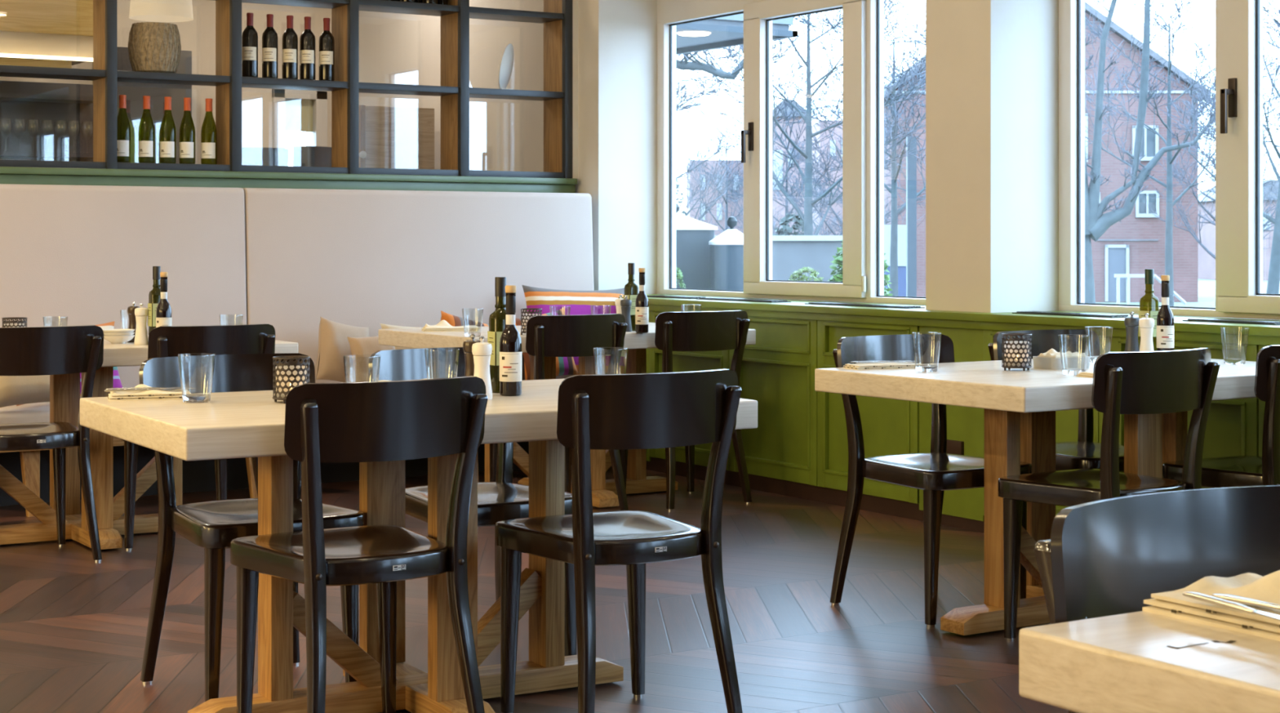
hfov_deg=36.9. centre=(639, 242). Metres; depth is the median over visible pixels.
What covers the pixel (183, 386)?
fork
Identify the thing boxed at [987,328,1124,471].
dining chair
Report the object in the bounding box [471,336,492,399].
salt mill
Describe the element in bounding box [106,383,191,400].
napkin
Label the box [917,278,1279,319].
street
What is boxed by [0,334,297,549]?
dining table
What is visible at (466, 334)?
tumbler
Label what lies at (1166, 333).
label
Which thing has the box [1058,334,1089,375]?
tumbler
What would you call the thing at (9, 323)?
candle lantern
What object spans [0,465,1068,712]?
floor
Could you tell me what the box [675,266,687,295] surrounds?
shrub
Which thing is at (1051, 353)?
napkin
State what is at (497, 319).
oil bottle
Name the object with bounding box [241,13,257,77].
wine bottle
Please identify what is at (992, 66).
wall
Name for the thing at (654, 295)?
vent grille
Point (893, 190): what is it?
bare tree
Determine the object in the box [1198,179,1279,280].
building
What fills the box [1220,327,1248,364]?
tumbler
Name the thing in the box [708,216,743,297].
gate pillar
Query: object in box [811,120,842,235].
building
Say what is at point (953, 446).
socket
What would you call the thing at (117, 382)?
cushion
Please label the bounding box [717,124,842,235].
bare tree
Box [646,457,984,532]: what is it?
baseboard
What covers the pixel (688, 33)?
recessed light
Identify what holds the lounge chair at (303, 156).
on the floor
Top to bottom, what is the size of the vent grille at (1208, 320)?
0.008 m
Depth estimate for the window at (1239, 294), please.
6.94 m
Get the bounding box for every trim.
[0,166,577,192]
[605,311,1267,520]
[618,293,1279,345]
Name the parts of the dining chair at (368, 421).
leg, leg, seat, backrest, leg, leg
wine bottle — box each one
[116,94,130,162]
[138,95,155,163]
[160,96,176,163]
[179,97,195,164]
[200,97,217,164]
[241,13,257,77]
[262,13,278,78]
[282,15,297,79]
[299,16,315,79]
[319,17,334,80]
[400,0,414,2]
[414,0,422,3]
[422,0,437,4]
[437,0,448,4]
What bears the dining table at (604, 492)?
on the floor
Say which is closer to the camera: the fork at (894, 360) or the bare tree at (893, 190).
the fork at (894, 360)
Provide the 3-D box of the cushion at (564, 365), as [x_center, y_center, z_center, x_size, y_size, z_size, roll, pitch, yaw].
[-0.469,0.497,9.224,0.350,0.371,0.163,0,0,-16]
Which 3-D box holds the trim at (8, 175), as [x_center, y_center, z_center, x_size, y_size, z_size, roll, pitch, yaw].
[-3.871,-0.293,7.964,8.320,0.094,0.075,0,0,-32]
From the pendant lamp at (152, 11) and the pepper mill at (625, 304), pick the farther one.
the pendant lamp at (152, 11)
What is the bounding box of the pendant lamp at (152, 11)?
[128,0,193,22]
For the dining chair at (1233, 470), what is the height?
0.833 m
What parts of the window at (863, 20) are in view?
handle lever, handle, sash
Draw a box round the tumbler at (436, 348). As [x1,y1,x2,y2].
[424,347,459,378]
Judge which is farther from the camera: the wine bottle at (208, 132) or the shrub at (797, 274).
the shrub at (797, 274)
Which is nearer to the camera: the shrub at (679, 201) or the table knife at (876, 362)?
the table knife at (876, 362)
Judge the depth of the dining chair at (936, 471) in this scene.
5.91 m
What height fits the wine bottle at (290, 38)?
0.317 m
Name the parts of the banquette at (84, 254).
leg, seat rail, backrest, leg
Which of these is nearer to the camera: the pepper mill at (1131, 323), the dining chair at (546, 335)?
the pepper mill at (1131, 323)
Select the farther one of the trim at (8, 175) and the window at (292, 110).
the window at (292, 110)
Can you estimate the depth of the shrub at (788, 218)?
35.88 m
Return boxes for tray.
[1032,355,1089,369]
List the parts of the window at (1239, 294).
handle lever, handle, sash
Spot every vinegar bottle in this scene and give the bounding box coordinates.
[155,271,172,327]
[499,284,521,395]
[635,267,648,333]
[1156,275,1173,351]
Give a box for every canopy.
[0,0,93,68]
[675,13,797,54]
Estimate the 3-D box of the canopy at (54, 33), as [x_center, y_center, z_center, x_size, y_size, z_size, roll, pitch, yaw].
[-3.469,-1.500,10.629,0.818,1.052,0.510,0,0,-32]
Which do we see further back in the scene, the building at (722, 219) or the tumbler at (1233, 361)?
the building at (722, 219)
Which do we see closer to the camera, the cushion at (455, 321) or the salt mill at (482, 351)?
the salt mill at (482, 351)
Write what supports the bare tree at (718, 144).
on the street
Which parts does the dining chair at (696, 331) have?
leg, leg, leg, backrest, leg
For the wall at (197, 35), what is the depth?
12.44 m
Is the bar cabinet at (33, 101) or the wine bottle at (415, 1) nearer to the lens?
the wine bottle at (415, 1)
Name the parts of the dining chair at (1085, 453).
leg, backrest, leg, seat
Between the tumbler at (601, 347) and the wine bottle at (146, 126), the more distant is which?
the wine bottle at (146, 126)
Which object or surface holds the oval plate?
on the shelving unit
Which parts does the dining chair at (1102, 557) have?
leg, backrest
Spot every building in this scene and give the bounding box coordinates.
[686,160,743,235]
[772,99,812,235]
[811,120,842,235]
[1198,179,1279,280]
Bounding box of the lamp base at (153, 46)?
[128,22,181,73]
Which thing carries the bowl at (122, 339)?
on the dining table at (64, 388)
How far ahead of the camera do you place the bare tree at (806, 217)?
33.96 m
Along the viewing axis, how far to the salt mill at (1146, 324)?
6.15 m
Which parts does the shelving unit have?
panel, panel, panel, panel, panel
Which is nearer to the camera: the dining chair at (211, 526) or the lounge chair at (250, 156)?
the dining chair at (211, 526)
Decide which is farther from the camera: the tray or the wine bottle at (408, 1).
the wine bottle at (408, 1)
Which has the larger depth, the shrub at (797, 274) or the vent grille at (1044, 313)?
the shrub at (797, 274)
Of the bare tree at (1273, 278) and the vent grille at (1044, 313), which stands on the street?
the bare tree at (1273, 278)
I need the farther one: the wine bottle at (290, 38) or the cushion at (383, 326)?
the wine bottle at (290, 38)
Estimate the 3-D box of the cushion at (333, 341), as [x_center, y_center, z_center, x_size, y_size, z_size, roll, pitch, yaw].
[-1.379,0.511,8.907,0.326,0.344,0.157,0,0,-41]
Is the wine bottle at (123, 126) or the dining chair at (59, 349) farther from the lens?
the wine bottle at (123, 126)
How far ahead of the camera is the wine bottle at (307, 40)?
9.46 m
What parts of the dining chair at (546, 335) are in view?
leg, leg, leg, backrest, leg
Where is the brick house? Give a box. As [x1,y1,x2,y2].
[884,1,1210,302]
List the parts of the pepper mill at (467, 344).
knob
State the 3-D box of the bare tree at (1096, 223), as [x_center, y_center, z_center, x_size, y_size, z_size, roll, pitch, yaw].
[10.381,-1.788,40.005,3.396,7.907,1.345,0,0,-8]
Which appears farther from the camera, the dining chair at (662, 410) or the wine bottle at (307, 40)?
the wine bottle at (307, 40)
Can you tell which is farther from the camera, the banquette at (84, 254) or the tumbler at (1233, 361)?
the banquette at (84, 254)
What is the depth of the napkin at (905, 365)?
5.77 m
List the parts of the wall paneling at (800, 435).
panel, panel, panel, panel, panel, panel, panel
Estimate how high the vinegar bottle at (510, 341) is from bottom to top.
0.273 m
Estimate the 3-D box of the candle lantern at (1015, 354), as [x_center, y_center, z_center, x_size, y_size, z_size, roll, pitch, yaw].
[1.121,0.325,5.715,0.089,0.108,0.089,0,0,-29]
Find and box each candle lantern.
[1,316,27,327]
[272,355,310,403]
[520,307,542,334]
[1001,333,1031,370]
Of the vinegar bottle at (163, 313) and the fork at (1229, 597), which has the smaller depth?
the fork at (1229, 597)
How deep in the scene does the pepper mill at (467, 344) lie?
4.75 m
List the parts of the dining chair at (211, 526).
leg, leg, backrest, seat, leg, leg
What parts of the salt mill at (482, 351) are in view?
knob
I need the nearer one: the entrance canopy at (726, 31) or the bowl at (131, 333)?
the bowl at (131, 333)
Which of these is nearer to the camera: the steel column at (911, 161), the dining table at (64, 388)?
the dining table at (64, 388)
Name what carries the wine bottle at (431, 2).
on the shelving unit
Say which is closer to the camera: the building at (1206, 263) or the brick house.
the brick house
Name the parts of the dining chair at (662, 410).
leg, leg, seat, leg, backrest, leg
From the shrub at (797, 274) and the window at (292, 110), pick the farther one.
the shrub at (797, 274)
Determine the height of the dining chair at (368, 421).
0.833 m
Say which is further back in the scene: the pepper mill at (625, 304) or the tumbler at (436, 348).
the pepper mill at (625, 304)
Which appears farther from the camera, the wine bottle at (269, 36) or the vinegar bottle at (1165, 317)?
the wine bottle at (269, 36)
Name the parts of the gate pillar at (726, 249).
lid, knob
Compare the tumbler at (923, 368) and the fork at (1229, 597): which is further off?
the tumbler at (923, 368)
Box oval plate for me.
[497,43,514,89]
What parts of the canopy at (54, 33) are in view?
oak panel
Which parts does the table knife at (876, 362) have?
handle, blade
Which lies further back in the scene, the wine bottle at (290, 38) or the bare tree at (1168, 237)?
the bare tree at (1168, 237)
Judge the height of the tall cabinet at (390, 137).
1.914 m
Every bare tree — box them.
[675,0,925,235]
[675,16,801,117]
[675,72,782,231]
[675,116,804,232]
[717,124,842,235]
[772,0,925,304]
[772,97,925,235]
[1084,0,1215,312]
[1084,0,1279,306]
[1144,50,1279,259]
[1156,0,1279,319]
[1185,26,1279,230]
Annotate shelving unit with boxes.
[0,0,572,177]
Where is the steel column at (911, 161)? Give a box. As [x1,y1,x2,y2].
[906,136,916,296]
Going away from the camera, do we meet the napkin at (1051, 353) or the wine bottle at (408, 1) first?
the napkin at (1051, 353)
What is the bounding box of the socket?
[946,439,964,454]
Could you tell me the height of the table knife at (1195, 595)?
0.006 m
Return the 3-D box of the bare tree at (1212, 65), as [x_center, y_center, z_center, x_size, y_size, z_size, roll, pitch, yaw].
[27.844,-4.042,90.579,8.736,12.414,8.207,0,0,37]
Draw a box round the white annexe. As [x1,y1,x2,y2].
[884,224,906,296]
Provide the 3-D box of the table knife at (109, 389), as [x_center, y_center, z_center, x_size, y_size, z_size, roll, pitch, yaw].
[-1.188,0.355,4.659,0.217,0.006,0.014,0,0,-23]
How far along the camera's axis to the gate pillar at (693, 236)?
12.38 m
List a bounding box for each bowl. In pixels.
[102,328,134,333]
[103,332,134,336]
[103,334,134,343]
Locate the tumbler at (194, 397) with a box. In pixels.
[177,353,215,403]
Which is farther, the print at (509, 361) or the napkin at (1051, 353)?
the napkin at (1051, 353)
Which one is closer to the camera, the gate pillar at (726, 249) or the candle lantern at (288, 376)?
the candle lantern at (288, 376)
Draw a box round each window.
[271,88,327,148]
[657,0,925,305]
[1058,0,1279,319]
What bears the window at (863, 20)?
in the wall at (992, 66)
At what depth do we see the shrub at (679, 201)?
39.97 m
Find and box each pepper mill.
[127,302,140,342]
[462,333,479,376]
[620,295,631,331]
[1124,311,1139,351]
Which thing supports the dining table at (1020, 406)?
on the floor
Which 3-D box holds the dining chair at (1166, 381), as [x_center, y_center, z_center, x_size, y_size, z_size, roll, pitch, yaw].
[1.303,0.708,5.380,0.474,0.833,0.487,0,0,-35]
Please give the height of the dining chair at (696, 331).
0.833 m
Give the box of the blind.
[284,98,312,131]
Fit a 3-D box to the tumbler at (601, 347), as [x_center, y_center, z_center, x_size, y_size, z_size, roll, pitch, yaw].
[-0.074,0.322,4.830,0.087,0.114,0.087,0,0,6]
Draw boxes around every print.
[502,353,518,377]
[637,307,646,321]
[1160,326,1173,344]
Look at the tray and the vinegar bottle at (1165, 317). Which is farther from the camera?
the vinegar bottle at (1165, 317)
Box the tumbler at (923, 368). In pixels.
[911,332,941,372]
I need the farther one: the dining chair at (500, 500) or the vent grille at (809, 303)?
the vent grille at (809, 303)
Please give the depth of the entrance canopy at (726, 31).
12.05 m
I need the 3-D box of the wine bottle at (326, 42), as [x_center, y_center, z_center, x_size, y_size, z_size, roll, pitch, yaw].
[-1.558,-0.958,9.544,0.078,0.317,0.078,0,0,-32]
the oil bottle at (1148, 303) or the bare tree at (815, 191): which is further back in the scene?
the bare tree at (815, 191)
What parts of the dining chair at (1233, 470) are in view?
seat, backrest, leg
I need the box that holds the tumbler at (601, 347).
[593,346,627,373]
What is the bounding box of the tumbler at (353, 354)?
[343,354,380,382]
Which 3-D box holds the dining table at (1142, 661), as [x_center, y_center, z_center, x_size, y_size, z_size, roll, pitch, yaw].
[1.200,0.747,1.886,1.400,0.737,0.890,0,0,-32]
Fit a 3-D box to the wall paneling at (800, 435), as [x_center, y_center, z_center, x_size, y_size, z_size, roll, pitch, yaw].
[3.850,0.691,3.490,0.086,0.776,15.788,0,0,-32]
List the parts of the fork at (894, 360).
handle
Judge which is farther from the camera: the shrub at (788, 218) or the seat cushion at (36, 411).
the shrub at (788, 218)
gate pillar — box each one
[675,203,717,296]
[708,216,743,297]
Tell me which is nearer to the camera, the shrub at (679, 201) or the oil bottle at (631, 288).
the oil bottle at (631, 288)
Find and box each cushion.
[0,374,49,407]
[0,401,49,423]
[16,320,122,405]
[315,315,368,382]
[346,336,395,382]
[379,323,423,349]
[440,310,488,326]
[515,306,578,380]
[522,284,625,373]
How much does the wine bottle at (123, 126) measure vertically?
0.318 m
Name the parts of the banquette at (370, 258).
backrest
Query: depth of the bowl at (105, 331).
7.18 m
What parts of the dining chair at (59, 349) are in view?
seat, backrest, leg, leg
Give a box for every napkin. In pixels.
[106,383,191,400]
[421,320,480,331]
[842,361,923,369]
[1037,348,1086,357]
[1076,371,1093,377]
[1142,569,1279,640]
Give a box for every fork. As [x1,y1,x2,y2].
[106,386,191,389]
[849,360,911,362]
[1212,593,1279,609]
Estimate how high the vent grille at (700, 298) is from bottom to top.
0.008 m
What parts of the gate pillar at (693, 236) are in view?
knob, lid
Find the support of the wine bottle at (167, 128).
on the shelving unit
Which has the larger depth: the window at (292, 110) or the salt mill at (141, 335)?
the window at (292, 110)
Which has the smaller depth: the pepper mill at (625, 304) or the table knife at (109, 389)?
the table knife at (109, 389)
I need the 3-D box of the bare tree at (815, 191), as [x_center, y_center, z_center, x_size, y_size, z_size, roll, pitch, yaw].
[6.369,-1.255,58.213,5.486,6.839,5.866,0,0,-44]
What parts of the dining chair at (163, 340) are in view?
leg, leg, backrest, leg, leg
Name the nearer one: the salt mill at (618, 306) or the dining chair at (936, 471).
the dining chair at (936, 471)
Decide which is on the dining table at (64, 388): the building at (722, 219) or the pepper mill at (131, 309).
the pepper mill at (131, 309)
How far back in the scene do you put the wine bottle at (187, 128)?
9.14 m
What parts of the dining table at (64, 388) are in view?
leg, leg, leg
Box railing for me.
[1114,274,1186,304]
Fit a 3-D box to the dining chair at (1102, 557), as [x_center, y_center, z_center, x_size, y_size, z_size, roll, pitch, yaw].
[0.738,0.708,2.050,0.474,0.833,0.487,0,0,-32]
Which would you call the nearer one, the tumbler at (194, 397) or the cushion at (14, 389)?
the tumbler at (194, 397)
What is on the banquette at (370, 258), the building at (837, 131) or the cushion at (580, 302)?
the cushion at (580, 302)
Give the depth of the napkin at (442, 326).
8.23 m
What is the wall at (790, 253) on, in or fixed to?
on the street
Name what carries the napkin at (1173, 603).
on the dining table at (1142, 661)
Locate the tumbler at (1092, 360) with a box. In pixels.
[1084,326,1112,364]
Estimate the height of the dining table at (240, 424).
0.737 m
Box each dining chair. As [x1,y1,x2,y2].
[0,324,103,561]
[121,323,275,550]
[139,352,364,701]
[230,375,488,712]
[368,346,576,655]
[489,313,628,510]
[494,368,742,712]
[619,310,751,511]
[830,333,1031,627]
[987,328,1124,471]
[998,347,1220,640]
[1034,484,1279,712]
[1162,344,1279,488]
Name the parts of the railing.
post, post, rail, sloping rail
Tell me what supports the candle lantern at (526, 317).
on the dining table at (604, 492)
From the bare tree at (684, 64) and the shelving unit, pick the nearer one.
the shelving unit
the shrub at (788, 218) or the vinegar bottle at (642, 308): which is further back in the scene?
the shrub at (788, 218)
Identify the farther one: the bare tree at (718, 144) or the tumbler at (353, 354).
the bare tree at (718, 144)
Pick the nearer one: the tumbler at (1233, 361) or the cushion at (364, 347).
the tumbler at (1233, 361)
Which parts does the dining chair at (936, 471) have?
leg, backrest, leg, leg, seat, leg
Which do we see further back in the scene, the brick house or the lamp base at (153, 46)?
the brick house
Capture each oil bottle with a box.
[147,266,160,334]
[487,276,506,392]
[623,262,638,330]
[1138,268,1159,351]
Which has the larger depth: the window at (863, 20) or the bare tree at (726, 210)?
the bare tree at (726, 210)
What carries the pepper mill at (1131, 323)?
on the dining table at (1020, 406)
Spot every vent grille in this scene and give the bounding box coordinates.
[647,294,702,298]
[695,297,791,302]
[804,302,924,308]
[1012,311,1130,317]
[1182,318,1279,324]
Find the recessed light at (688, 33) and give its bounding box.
[676,31,711,36]
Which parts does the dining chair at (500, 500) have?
backrest, seat, leg, leg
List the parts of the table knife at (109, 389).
handle, blade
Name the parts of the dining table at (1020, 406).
leg, leg, leg, leg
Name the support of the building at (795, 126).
on the street
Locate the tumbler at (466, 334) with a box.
[462,307,483,337]
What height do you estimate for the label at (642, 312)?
0.057 m
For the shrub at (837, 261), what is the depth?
12.96 m
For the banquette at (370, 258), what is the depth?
9.28 m
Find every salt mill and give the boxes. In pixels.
[133,303,148,345]
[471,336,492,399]
[615,294,623,314]
[1138,312,1154,351]
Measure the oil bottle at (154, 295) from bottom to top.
0.292 m
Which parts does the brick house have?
door frame, door, pane, pane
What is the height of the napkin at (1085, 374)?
0.020 m
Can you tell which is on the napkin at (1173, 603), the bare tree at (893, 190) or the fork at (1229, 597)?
the fork at (1229, 597)
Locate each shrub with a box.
[675,177,686,215]
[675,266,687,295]
[772,211,813,235]
[787,266,823,301]
[827,240,892,303]
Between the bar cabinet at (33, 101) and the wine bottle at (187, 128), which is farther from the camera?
the bar cabinet at (33, 101)
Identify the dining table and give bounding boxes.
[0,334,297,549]
[80,378,757,712]
[377,322,755,507]
[814,355,1256,635]
[1018,610,1279,712]
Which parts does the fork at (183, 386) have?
handle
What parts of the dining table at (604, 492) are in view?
leg, leg, leg, leg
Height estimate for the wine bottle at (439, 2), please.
0.317 m
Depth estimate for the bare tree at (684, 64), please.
23.96 m
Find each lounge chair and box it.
[241,147,288,165]
[293,146,331,167]
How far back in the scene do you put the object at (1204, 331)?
7.51 m
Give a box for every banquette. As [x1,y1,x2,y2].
[0,183,257,516]
[241,187,593,482]
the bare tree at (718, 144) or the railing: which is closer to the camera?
the railing
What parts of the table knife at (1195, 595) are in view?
handle, blade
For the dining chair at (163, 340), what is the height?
0.833 m
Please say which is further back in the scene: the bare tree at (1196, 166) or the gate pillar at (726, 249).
the bare tree at (1196, 166)
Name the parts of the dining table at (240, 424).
leg, leg, leg, leg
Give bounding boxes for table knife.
[104,387,195,391]
[855,360,914,363]
[1182,591,1279,620]
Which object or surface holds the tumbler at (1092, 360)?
on the dining table at (1020, 406)
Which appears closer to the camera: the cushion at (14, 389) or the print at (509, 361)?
the print at (509, 361)
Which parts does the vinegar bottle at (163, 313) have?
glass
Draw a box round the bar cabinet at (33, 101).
[0,80,93,161]
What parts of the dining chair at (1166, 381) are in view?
leg, seat, leg, backrest, leg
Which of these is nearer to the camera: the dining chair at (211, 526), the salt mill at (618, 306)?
the dining chair at (211, 526)
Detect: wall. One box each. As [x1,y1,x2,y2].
[0,0,331,164]
[359,0,1059,312]
[714,235,842,301]

